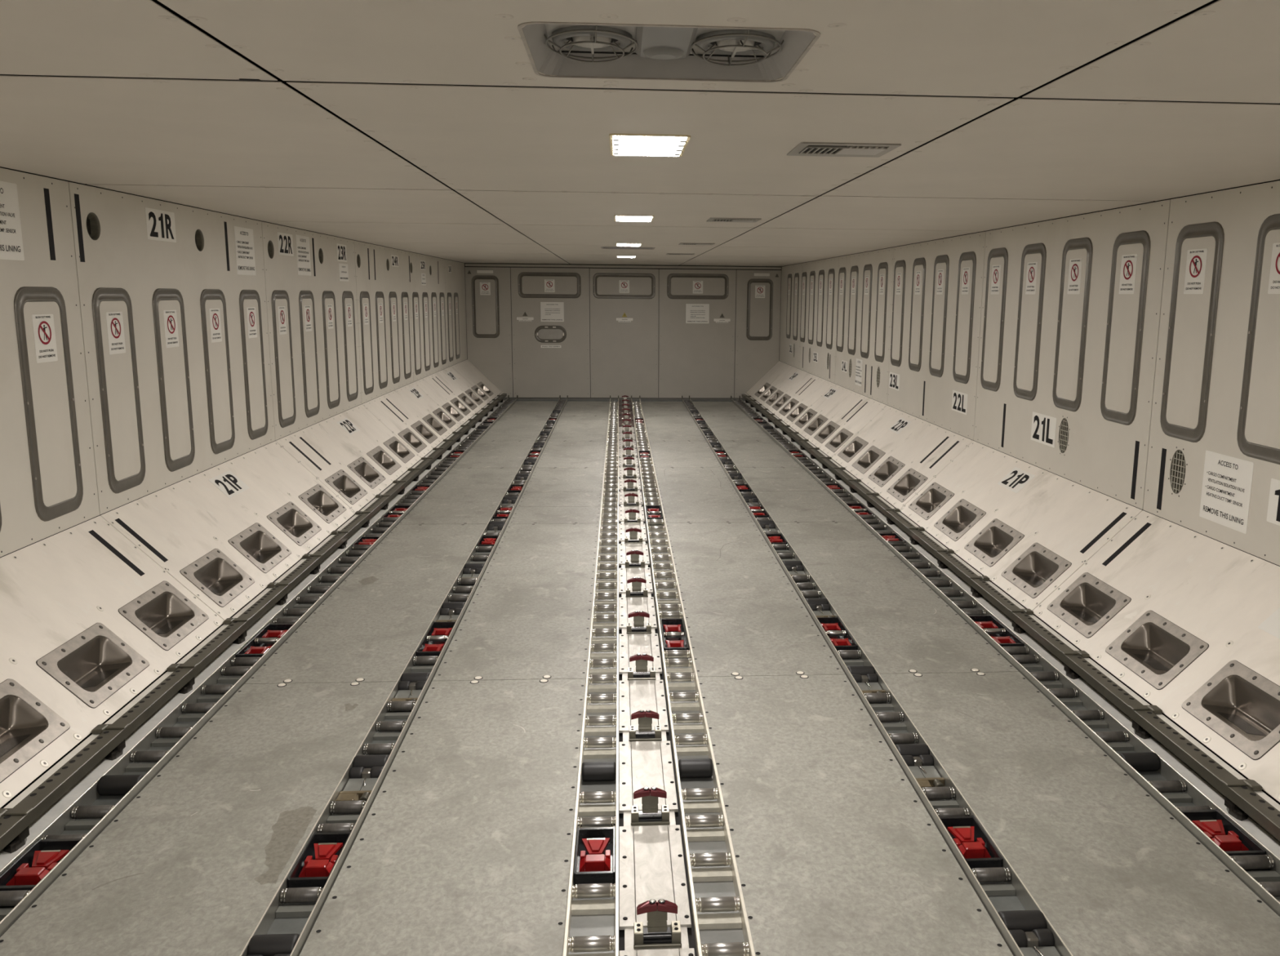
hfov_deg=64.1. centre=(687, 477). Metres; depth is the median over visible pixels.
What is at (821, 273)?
relief panel
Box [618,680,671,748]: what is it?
plate
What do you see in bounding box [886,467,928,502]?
pocket
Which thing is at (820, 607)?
roller
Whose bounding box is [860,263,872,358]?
relief panel
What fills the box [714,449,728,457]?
lock
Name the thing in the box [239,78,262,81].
seam
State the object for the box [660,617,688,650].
lock
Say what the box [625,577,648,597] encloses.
latch
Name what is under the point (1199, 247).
relief panel
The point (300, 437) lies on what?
position stripe
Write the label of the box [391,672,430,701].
roller
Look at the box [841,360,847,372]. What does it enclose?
sign
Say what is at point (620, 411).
plate
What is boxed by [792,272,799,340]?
relief panel
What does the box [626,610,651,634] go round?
latch
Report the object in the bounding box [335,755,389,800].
roller
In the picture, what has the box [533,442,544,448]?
roller
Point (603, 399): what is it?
trim
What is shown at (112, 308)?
relief panel
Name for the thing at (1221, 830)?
lock
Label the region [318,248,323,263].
air vent
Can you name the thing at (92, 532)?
position stripe
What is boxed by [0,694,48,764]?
bowl
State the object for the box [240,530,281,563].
bowl
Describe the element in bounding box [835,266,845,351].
relief panel
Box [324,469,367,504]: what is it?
pocket
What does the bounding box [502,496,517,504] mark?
roller
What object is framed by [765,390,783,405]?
pocket
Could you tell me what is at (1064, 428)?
air vent
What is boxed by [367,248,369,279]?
position stripe
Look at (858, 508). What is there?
lock
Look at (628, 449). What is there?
lock
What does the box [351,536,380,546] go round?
lock
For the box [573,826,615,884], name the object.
lock
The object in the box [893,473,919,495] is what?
bowl
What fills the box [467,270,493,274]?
warning sign
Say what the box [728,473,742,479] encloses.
roller
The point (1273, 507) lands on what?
sign
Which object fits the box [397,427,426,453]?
pocket
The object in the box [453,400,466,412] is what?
bowl
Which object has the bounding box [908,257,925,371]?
relief panel
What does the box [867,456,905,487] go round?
pocket
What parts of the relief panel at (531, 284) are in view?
panel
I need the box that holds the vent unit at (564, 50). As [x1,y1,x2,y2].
[517,21,820,82]
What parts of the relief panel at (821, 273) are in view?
panel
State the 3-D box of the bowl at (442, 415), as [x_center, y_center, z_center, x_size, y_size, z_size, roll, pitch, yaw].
[-2.263,-0.532,9.401,0.139,0.066,0.289,44,5,-10]
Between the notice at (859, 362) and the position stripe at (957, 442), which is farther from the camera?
the notice at (859, 362)
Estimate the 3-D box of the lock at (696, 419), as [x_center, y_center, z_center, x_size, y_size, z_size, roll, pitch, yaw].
[0.125,-0.596,10.812,0.094,0.041,0.356,0,10,-4]
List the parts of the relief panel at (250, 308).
panel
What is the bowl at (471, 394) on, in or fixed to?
on the pocket at (468, 392)
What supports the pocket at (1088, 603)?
attached to the wall at (1220, 593)
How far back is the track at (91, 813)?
3.21 m
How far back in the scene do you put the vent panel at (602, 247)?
8.46 m
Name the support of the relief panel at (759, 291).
attached to the wall at (657, 353)
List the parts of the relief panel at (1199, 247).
panel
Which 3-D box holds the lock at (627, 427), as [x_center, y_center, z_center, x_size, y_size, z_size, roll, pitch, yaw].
[-0.583,-0.469,9.811,0.098,0.081,0.064,0,10,-4]
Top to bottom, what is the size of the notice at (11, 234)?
0.240 m
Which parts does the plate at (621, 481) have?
plate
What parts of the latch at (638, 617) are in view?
latch stem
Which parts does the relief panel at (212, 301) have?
panel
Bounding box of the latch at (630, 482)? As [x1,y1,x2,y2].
[623,479,637,491]
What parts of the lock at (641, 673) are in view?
latch stem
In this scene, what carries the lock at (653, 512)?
on the track at (720, 922)
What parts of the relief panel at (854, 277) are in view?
panel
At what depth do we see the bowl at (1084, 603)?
3.88 m
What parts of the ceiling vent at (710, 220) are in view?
plate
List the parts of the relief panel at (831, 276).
panel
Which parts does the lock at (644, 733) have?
latch stem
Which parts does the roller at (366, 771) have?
plate, motor, plate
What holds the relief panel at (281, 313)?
attached to the wall at (123, 256)
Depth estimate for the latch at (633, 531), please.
5.47 m
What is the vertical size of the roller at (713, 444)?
0.052 m
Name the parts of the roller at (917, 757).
plate, plate, motor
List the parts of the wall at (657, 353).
lining panel, lining panel, lining panel, lining panel, lining panel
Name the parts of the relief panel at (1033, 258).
panel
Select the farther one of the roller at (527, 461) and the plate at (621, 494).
the roller at (527, 461)
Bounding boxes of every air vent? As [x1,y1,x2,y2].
[86,212,100,239]
[195,229,204,251]
[267,240,274,258]
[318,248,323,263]
[356,253,360,267]
[386,258,389,271]
[409,262,412,272]
[808,347,810,363]
[826,352,829,368]
[848,359,851,377]
[875,365,879,387]
[1058,417,1068,455]
[1168,446,1187,497]
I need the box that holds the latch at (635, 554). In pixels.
[625,550,644,568]
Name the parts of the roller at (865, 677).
plate, plate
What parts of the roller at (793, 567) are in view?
plate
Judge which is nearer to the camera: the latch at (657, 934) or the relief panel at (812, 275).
the latch at (657, 934)
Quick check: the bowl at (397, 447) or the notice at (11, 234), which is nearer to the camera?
the notice at (11, 234)
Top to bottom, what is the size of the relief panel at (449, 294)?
0.777 m
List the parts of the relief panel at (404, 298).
panel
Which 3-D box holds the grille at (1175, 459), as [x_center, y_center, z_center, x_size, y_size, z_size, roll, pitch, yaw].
[1.824,-0.023,3.795,0.004,0.166,0.102,0,10,-4]
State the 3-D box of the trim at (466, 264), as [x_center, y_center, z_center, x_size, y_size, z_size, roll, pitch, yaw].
[-0.794,-2.665,12.875,3.972,0.029,0.050,0,10,-4]
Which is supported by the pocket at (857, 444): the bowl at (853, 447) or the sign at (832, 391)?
the bowl at (853, 447)
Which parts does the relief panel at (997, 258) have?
panel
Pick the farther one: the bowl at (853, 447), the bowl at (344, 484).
the bowl at (853, 447)
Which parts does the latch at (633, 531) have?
latch stem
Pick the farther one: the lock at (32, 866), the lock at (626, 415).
the lock at (626, 415)
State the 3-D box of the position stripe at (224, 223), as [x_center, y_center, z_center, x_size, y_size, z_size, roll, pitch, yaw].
[-2.264,-1.137,5.014,0.001,0.236,0.031,0,10,-4]
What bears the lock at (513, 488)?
on the track at (292, 910)
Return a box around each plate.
[618,401,631,405]
[618,405,632,411]
[618,410,633,417]
[618,415,633,421]
[618,421,634,428]
[618,426,635,433]
[618,433,635,440]
[618,440,636,448]
[618,448,638,459]
[618,457,639,468]
[618,466,640,481]
[618,478,642,494]
[618,491,644,509]
[618,506,645,524]
[618,523,648,547]
[618,543,651,571]
[618,567,654,601]
[618,596,658,639]
[618,633,664,685]
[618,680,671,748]
[618,740,681,834]
[618,825,696,955]
[619,947,694,955]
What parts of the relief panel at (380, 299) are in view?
panel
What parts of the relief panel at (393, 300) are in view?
panel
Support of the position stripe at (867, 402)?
attached to the wall at (1220, 593)
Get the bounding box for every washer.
[1,790,12,798]
[8,657,17,664]
[40,760,48,767]
[73,733,81,740]
[96,605,103,611]
[102,709,111,715]
[129,688,137,693]
[154,668,160,674]
[175,651,182,656]
[195,635,201,639]
[1074,639,1079,644]
[1094,654,1101,660]
[1118,671,1124,677]
[1143,691,1151,697]
[1144,594,1151,599]
[1171,712,1179,719]
[1202,736,1211,742]
[1225,640,1233,646]
[1237,762,1246,769]
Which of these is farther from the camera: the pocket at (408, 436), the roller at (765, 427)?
the roller at (765, 427)
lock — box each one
[0,838,81,890]
[235,623,293,657]
[286,831,351,888]
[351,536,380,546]
[382,505,410,517]
[410,484,431,490]
[416,621,456,656]
[446,449,464,457]
[476,535,498,546]
[483,417,497,422]
[493,504,514,519]
[507,484,524,493]
[526,449,541,457]
[547,417,557,422]
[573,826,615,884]
[621,395,629,401]
[621,399,629,405]
[621,403,630,410]
[621,408,630,415]
[622,413,631,420]
[622,418,631,426]
[622,424,631,433]
[622,431,632,440]
[622,439,633,448]
[622,447,634,457]
[622,456,635,467]
[622,466,636,478]
[627,653,656,679]
[628,709,662,741]
[634,417,644,422]
[638,450,650,457]
[645,505,662,519]
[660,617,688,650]
[694,417,703,422]
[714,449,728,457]
[734,484,751,492]
[746,503,768,517]
[753,417,766,423]
[765,533,787,544]
[787,449,806,457]
[816,616,857,650]
[825,483,844,488]
[845,502,874,515]
[878,533,906,542]
[938,814,1003,868]
[968,614,1024,646]
[1180,808,1266,855]
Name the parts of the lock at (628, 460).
latch stem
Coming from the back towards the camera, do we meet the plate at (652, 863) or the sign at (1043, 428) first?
the sign at (1043, 428)
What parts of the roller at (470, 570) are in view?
plate, plate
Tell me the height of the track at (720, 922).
0.086 m
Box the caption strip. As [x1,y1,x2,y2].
[541,345,560,347]
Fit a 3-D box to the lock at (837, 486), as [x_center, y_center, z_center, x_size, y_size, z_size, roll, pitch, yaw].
[1.016,0.077,7.091,0.107,0.040,0.206,0,10,-4]
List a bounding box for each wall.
[0,166,466,557]
[0,359,503,808]
[457,253,787,399]
[744,360,1279,811]
[779,179,1279,566]
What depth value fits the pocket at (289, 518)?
5.11 m
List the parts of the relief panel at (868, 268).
panel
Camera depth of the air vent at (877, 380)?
8.19 m
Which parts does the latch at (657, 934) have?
latch stem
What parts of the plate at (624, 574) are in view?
bridge plate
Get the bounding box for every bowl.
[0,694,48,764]
[57,635,132,692]
[134,591,194,637]
[193,557,243,595]
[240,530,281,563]
[276,508,312,537]
[306,490,338,515]
[333,475,360,497]
[354,462,379,482]
[373,450,395,469]
[389,440,409,457]
[403,431,422,448]
[415,424,433,439]
[426,417,443,431]
[436,411,451,424]
[445,405,459,417]
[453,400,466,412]
[461,395,474,406]
[468,391,479,401]
[474,387,485,397]
[480,384,490,393]
[757,385,768,394]
[763,388,773,398]
[768,392,780,402]
[775,396,787,407]
[782,401,795,412]
[790,406,804,417]
[798,411,813,424]
[808,417,823,431]
[817,424,835,439]
[829,431,848,447]
[842,440,862,457]
[857,449,879,468]
[874,461,897,480]
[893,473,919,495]
[915,488,946,512]
[942,505,976,533]
[973,526,1013,557]
[1012,551,1058,587]
[1060,582,1115,625]
[1121,622,1190,674]
[1201,675,1279,741]
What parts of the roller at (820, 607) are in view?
plate, plate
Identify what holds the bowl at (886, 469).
on the pocket at (887, 469)
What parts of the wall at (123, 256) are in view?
lining panel, lining panel, lining panel, lining panel, lining panel, lining panel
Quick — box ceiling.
[0,0,1279,266]
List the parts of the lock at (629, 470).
latch stem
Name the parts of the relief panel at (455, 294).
panel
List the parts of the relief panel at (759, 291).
panel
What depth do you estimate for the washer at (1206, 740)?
2.89 m
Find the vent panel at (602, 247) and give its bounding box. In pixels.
[600,246,655,249]
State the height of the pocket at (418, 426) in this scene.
0.148 m
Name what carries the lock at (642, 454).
on the track at (720, 922)
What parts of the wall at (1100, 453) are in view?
lining panel, lining panel, lining panel, lining panel, lining panel, lining panel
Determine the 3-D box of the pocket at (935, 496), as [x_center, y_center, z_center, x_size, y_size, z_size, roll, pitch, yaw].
[1.374,0.128,5.769,0.152,0.148,0.376,0,10,-4]
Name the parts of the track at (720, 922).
rail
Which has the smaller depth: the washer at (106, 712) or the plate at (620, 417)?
the washer at (106, 712)
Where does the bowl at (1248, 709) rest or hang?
on the pocket at (1240, 704)
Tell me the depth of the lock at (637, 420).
10.77 m
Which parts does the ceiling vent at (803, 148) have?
plate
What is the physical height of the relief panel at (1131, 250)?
0.777 m
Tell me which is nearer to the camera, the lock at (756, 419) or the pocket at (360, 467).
the pocket at (360, 467)
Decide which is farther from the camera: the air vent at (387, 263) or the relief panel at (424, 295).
the relief panel at (424, 295)
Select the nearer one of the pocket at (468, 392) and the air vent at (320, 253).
the air vent at (320, 253)
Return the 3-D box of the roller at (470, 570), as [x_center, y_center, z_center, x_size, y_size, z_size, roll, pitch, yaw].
[-1.024,0.454,4.846,0.094,0.052,0.224,0,10,-4]
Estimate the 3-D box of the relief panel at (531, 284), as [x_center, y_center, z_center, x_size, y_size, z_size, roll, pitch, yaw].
[-1.739,-2.427,12.855,0.785,0.318,0.007,0,10,-4]
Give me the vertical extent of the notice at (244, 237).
0.238 m
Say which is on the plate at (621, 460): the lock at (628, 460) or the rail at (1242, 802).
the lock at (628, 460)
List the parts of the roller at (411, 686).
plate, plate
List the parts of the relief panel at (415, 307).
panel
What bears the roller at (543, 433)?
on the track at (292, 910)
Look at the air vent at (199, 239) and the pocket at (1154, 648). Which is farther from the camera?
the air vent at (199, 239)
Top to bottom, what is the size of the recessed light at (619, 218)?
0.007 m
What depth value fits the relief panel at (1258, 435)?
3.27 m
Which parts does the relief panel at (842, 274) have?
panel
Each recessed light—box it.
[608,133,690,156]
[613,215,654,222]
[615,243,641,246]
[616,255,635,257]
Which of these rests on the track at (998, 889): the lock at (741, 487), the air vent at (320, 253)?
the lock at (741, 487)
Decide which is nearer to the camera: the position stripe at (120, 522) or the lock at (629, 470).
the position stripe at (120, 522)
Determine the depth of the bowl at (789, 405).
10.71 m
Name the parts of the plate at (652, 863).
bridge plate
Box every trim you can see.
[465,263,781,269]
[502,397,745,401]
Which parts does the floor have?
panel, panel, panel, panel, panel, panel, panel, panel, panel, panel, panel, panel, panel, panel, panel, panel, panel, panel, panel, panel, panel, panel, panel, panel, panel, panel, panel, panel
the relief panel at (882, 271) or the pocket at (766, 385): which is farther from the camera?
the pocket at (766, 385)
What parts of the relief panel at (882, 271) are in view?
panel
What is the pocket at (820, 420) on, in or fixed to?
attached to the wall at (1220, 593)
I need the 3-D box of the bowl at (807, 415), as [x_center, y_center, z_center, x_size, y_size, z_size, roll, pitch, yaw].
[1.137,-0.541,9.629,0.139,0.066,0.289,-44,10,4]
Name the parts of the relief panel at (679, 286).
panel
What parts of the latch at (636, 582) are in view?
latch stem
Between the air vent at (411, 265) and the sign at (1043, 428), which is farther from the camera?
the air vent at (411, 265)
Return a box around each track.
[0,395,518,937]
[240,395,568,955]
[562,395,618,955]
[631,395,755,955]
[681,395,1072,955]
[730,395,1279,916]
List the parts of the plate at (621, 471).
plate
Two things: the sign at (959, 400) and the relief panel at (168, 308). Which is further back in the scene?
the sign at (959, 400)
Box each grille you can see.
[86,216,91,235]
[1171,450,1185,493]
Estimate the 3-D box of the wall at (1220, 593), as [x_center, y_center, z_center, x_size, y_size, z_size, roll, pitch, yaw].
[1.633,0.304,4.834,0.662,0.626,17.372,0,10,-4]
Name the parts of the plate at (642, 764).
bridge plate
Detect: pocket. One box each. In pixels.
[0,678,70,782]
[35,622,149,708]
[118,580,208,650]
[179,548,254,607]
[227,522,291,573]
[266,501,321,546]
[298,484,346,523]
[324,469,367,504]
[346,457,385,488]
[366,445,401,475]
[382,435,414,463]
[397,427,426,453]
[410,420,437,443]
[422,413,447,435]
[432,408,456,427]
[441,402,463,421]
[450,397,471,415]
[457,392,477,409]
[465,388,483,404]
[471,385,488,400]
[476,381,493,396]
[754,382,770,396]
[760,386,777,400]
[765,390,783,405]
[772,393,791,410]
[778,398,799,416]
[786,403,808,422]
[794,408,817,428]
[804,414,827,435]
[813,421,839,443]
[825,427,853,452]
[837,435,868,462]
[851,445,885,474]
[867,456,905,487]
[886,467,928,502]
[908,482,954,519]
[933,498,986,541]
[964,518,1024,566]
[1001,542,1071,598]
[1047,572,1131,638]
[1105,609,1208,689]
[1182,660,1279,759]
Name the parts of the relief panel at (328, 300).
panel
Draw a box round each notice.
[0,181,24,260]
[234,226,256,275]
[295,234,311,275]
[338,263,348,281]
[421,273,426,284]
[540,302,564,321]
[685,303,709,323]
[855,358,862,386]
[1199,449,1253,533]
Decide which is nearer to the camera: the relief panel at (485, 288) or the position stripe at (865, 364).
the position stripe at (865, 364)
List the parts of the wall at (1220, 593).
lining panel, lining panel, lining panel, lining panel, lining panel, lining panel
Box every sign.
[145,207,176,242]
[208,470,249,497]
[277,231,293,256]
[336,243,346,262]
[336,417,359,435]
[391,254,398,266]
[408,387,423,399]
[420,260,426,270]
[446,371,457,381]
[448,265,451,272]
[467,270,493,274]
[516,311,533,321]
[616,312,632,322]
[713,313,730,322]
[754,273,778,276]
[788,372,799,381]
[789,343,792,353]
[813,351,817,362]
[822,387,837,399]
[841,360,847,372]
[888,372,899,391]
[888,417,911,434]
[951,390,968,414]
[997,466,1035,493]
[1031,411,1056,447]
[1266,478,1279,525]
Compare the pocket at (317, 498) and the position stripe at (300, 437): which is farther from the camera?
the position stripe at (300, 437)
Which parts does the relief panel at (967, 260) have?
panel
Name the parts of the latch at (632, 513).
latch stem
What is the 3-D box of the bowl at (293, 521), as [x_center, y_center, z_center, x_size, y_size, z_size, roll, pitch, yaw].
[-1.970,0.246,5.065,0.139,0.066,0.289,44,5,-10]
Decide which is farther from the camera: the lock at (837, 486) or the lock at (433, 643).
the lock at (837, 486)
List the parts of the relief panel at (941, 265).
panel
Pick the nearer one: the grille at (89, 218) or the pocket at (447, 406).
the grille at (89, 218)
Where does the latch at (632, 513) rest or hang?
on the plate at (622, 514)
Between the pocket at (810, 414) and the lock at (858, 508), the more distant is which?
the pocket at (810, 414)
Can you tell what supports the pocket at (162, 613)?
attached to the wall at (53, 588)
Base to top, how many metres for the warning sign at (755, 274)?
0.048 m
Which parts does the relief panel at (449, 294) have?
panel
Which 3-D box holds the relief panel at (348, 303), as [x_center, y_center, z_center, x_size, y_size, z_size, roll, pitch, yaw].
[-2.413,-0.943,7.306,0.007,0.777,0.302,0,10,-4]
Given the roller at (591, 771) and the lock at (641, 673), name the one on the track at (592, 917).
the roller at (591, 771)
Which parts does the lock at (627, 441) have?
latch stem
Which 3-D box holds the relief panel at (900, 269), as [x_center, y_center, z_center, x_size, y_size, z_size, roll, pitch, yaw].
[1.561,-1.221,7.585,0.007,0.777,0.302,0,10,-4]
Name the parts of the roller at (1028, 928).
plate, lever, plate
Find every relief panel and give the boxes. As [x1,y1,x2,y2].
[0,504,1,532]
[13,286,83,521]
[92,287,145,493]
[151,288,195,471]
[200,288,235,453]
[239,289,267,439]
[271,289,296,427]
[298,290,319,417]
[321,290,340,408]
[342,291,358,401]
[360,291,373,395]
[375,291,387,389]
[388,291,399,383]
[400,292,411,379]
[412,292,421,374]
[422,292,430,371]
[431,292,439,368]
[439,292,446,364]
[447,292,453,361]
[453,292,459,359]
[471,275,499,337]
[518,271,581,297]
[593,272,655,298]
[666,273,728,299]
[746,279,773,340]
[786,273,791,338]
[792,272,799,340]
[800,271,806,342]
[808,271,815,344]
[816,269,824,346]
[826,268,835,349]
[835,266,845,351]
[847,265,858,355]
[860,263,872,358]
[874,262,888,362]
[890,259,906,366]
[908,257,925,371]
[928,254,949,377]
[952,251,976,383]
[980,247,1008,391]
[1013,243,1046,400]
[1052,237,1093,411]
[1100,230,1150,425]
[1160,221,1224,442]
[1236,213,1279,464]
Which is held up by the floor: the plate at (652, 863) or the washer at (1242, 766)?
the plate at (652, 863)
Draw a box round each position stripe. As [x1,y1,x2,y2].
[43,187,55,260]
[74,193,84,262]
[88,529,144,576]
[115,518,168,562]
[223,221,230,271]
[288,441,321,470]
[299,436,331,464]
[311,237,315,275]
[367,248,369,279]
[373,249,375,279]
[380,400,403,422]
[386,398,408,418]
[408,256,410,282]
[841,399,862,419]
[846,401,867,422]
[864,364,866,392]
[870,365,872,395]
[920,436,949,463]
[922,381,925,415]
[928,440,959,468]
[1000,403,1006,447]
[1080,511,1126,553]
[1102,522,1151,566]
[1130,440,1139,499]
[1156,448,1166,510]
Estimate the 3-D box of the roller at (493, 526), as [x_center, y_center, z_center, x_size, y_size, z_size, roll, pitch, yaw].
[-1.085,0.292,5.750,0.094,0.052,0.224,0,10,-4]
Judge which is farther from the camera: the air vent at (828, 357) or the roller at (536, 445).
the air vent at (828, 357)
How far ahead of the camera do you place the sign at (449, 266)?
11.62 m
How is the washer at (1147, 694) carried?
in the wall at (1220, 593)
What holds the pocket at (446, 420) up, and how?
attached to the wall at (53, 588)
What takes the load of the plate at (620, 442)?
on the floor
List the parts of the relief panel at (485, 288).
panel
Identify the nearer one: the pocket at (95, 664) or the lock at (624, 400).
the pocket at (95, 664)
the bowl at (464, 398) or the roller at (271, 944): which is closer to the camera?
the roller at (271, 944)
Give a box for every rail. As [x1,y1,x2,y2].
[0,393,506,853]
[741,394,1279,842]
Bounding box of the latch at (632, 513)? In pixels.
[623,508,640,523]
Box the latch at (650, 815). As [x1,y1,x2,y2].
[631,786,670,826]
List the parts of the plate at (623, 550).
bridge plate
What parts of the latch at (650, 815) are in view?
latch stem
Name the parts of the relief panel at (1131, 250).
panel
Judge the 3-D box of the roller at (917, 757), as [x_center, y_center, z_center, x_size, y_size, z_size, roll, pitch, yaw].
[0.660,0.818,2.893,0.094,0.052,0.224,0,10,-4]
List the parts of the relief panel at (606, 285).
panel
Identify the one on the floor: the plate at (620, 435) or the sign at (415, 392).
the plate at (620, 435)
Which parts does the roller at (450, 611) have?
plate, plate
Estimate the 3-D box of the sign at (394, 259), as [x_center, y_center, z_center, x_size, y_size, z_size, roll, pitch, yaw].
[-2.517,-1.867,8.781,0.001,0.096,0.280,0,10,-4]
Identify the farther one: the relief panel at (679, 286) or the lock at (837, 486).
the relief panel at (679, 286)
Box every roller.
[97,774,143,795]
[245,933,299,955]
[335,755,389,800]
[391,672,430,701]
[435,602,465,622]
[461,563,484,577]
[477,426,488,429]
[486,521,505,533]
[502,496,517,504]
[515,473,528,480]
[524,458,536,465]
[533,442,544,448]
[540,431,550,435]
[546,420,555,423]
[552,409,560,413]
[582,761,615,781]
[678,758,712,777]
[689,410,698,413]
[696,420,705,424]
[702,431,713,435]
[710,442,720,447]
[720,458,732,464]
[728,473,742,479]
[742,495,758,503]
[757,520,776,530]
[762,426,773,429]
[782,560,805,575]
[805,598,835,617]
[847,665,885,693]
[895,743,945,787]
[997,910,1060,955]
[1118,751,1159,771]
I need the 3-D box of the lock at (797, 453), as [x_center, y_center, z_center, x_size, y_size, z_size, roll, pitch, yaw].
[0.915,-0.190,8.580,0.107,0.041,0.356,0,10,-4]
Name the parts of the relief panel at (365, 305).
panel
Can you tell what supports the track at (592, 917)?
on the floor
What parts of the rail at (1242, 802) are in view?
bracket post, bracket post, bracket post, bracket post, bracket post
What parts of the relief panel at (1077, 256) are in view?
panel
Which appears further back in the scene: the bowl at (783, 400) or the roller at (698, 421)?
the bowl at (783, 400)
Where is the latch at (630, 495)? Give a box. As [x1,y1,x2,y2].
[623,493,639,506]
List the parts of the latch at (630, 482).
latch stem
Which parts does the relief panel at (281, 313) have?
panel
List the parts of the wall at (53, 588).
lining panel, lining panel, lining panel, lining panel, lining panel, lining panel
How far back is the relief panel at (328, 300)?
6.80 m
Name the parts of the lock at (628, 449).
latch stem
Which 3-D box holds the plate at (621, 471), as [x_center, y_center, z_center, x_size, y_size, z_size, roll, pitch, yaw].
[-0.434,-0.022,7.609,0.157,0.038,0.494,0,10,-4]
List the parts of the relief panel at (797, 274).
panel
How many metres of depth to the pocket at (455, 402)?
10.45 m
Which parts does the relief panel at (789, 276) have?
panel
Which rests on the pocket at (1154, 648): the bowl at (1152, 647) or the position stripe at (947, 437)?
the bowl at (1152, 647)
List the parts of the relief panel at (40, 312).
panel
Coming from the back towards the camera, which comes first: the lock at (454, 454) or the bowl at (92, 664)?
the lock at (454, 454)
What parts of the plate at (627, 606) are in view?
bridge plate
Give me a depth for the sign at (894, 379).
7.69 m
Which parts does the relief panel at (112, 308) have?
panel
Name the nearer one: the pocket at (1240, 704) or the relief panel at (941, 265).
the pocket at (1240, 704)
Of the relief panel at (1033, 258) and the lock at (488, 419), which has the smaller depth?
the relief panel at (1033, 258)
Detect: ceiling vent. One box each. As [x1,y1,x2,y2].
[666,253,694,254]
[678,242,715,244]
[706,217,761,222]
[786,142,901,157]
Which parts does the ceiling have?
lining panel, lining panel, lining panel, lining panel, lining panel, lining panel, lining panel, lining panel, lining panel, lining panel, lining panel, lining panel, lining panel, lining panel, lining panel, lining panel, lining panel, lining panel, lining panel, lining panel, lining panel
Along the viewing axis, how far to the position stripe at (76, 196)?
3.64 m
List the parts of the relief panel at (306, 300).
panel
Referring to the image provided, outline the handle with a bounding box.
[534,325,566,342]
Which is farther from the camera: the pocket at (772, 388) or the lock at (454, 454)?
the pocket at (772, 388)
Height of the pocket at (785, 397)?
0.148 m
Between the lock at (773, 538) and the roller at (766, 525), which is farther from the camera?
the roller at (766, 525)
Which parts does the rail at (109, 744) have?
bracket post, bracket post, bracket post, bracket post, bracket post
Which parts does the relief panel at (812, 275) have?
panel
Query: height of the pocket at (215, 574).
0.148 m
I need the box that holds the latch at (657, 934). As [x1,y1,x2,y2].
[633,898,681,948]
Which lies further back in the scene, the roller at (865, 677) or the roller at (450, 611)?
the roller at (450, 611)
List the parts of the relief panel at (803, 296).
panel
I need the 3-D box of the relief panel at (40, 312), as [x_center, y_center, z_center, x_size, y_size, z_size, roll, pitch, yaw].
[-2.153,-0.252,3.452,0.007,0.777,0.302,0,10,-4]
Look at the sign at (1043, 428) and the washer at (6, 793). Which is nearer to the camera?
the washer at (6, 793)
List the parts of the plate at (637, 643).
bridge plate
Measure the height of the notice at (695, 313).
0.246 m
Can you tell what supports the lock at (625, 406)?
on the plate at (620, 406)
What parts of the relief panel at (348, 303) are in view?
panel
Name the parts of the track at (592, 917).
rail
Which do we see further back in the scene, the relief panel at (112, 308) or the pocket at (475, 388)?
the pocket at (475, 388)
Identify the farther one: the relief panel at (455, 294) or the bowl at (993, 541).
the relief panel at (455, 294)
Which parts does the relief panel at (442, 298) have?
panel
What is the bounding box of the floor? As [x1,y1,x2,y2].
[0,400,1279,955]
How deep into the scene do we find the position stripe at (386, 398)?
8.33 m
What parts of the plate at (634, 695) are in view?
bridge plate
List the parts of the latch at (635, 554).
latch stem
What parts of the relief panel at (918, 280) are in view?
panel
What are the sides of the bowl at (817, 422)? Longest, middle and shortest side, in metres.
0.289 x 0.139 x 0.066 m
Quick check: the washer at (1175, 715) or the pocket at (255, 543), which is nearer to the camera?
the washer at (1175, 715)
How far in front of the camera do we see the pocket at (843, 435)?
8.26 m
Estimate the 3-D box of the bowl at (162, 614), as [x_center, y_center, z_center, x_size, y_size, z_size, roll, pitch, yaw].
[-1.873,0.505,3.620,0.139,0.066,0.289,44,5,-10]
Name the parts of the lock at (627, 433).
latch stem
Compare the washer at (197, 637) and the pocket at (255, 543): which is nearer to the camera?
the washer at (197, 637)
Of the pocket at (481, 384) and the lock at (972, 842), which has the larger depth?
the pocket at (481, 384)
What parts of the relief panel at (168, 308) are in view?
panel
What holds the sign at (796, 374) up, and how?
attached to the wall at (1220, 593)
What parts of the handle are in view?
grip plate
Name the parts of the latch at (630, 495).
latch stem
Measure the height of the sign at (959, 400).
0.124 m
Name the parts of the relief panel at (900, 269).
panel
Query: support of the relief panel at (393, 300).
attached to the wall at (123, 256)
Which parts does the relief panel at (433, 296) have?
panel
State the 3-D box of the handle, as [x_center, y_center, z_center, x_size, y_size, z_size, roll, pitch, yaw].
[-1.742,-1.827,12.962,0.407,0.215,0.008,0,10,-4]
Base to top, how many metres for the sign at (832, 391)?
0.088 m
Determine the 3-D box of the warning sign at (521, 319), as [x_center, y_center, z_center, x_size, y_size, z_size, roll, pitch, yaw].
[-2.055,-2.042,12.906,0.212,0.123,0.001,0,10,-4]
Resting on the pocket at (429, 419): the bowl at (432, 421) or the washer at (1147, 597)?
the bowl at (432, 421)
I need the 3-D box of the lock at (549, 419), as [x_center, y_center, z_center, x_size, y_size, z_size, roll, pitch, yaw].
[-1.419,-0.592,10.708,0.094,0.041,0.356,0,10,-4]
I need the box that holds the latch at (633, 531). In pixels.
[624,527,642,544]
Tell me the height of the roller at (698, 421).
0.052 m
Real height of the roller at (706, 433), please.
0.052 m

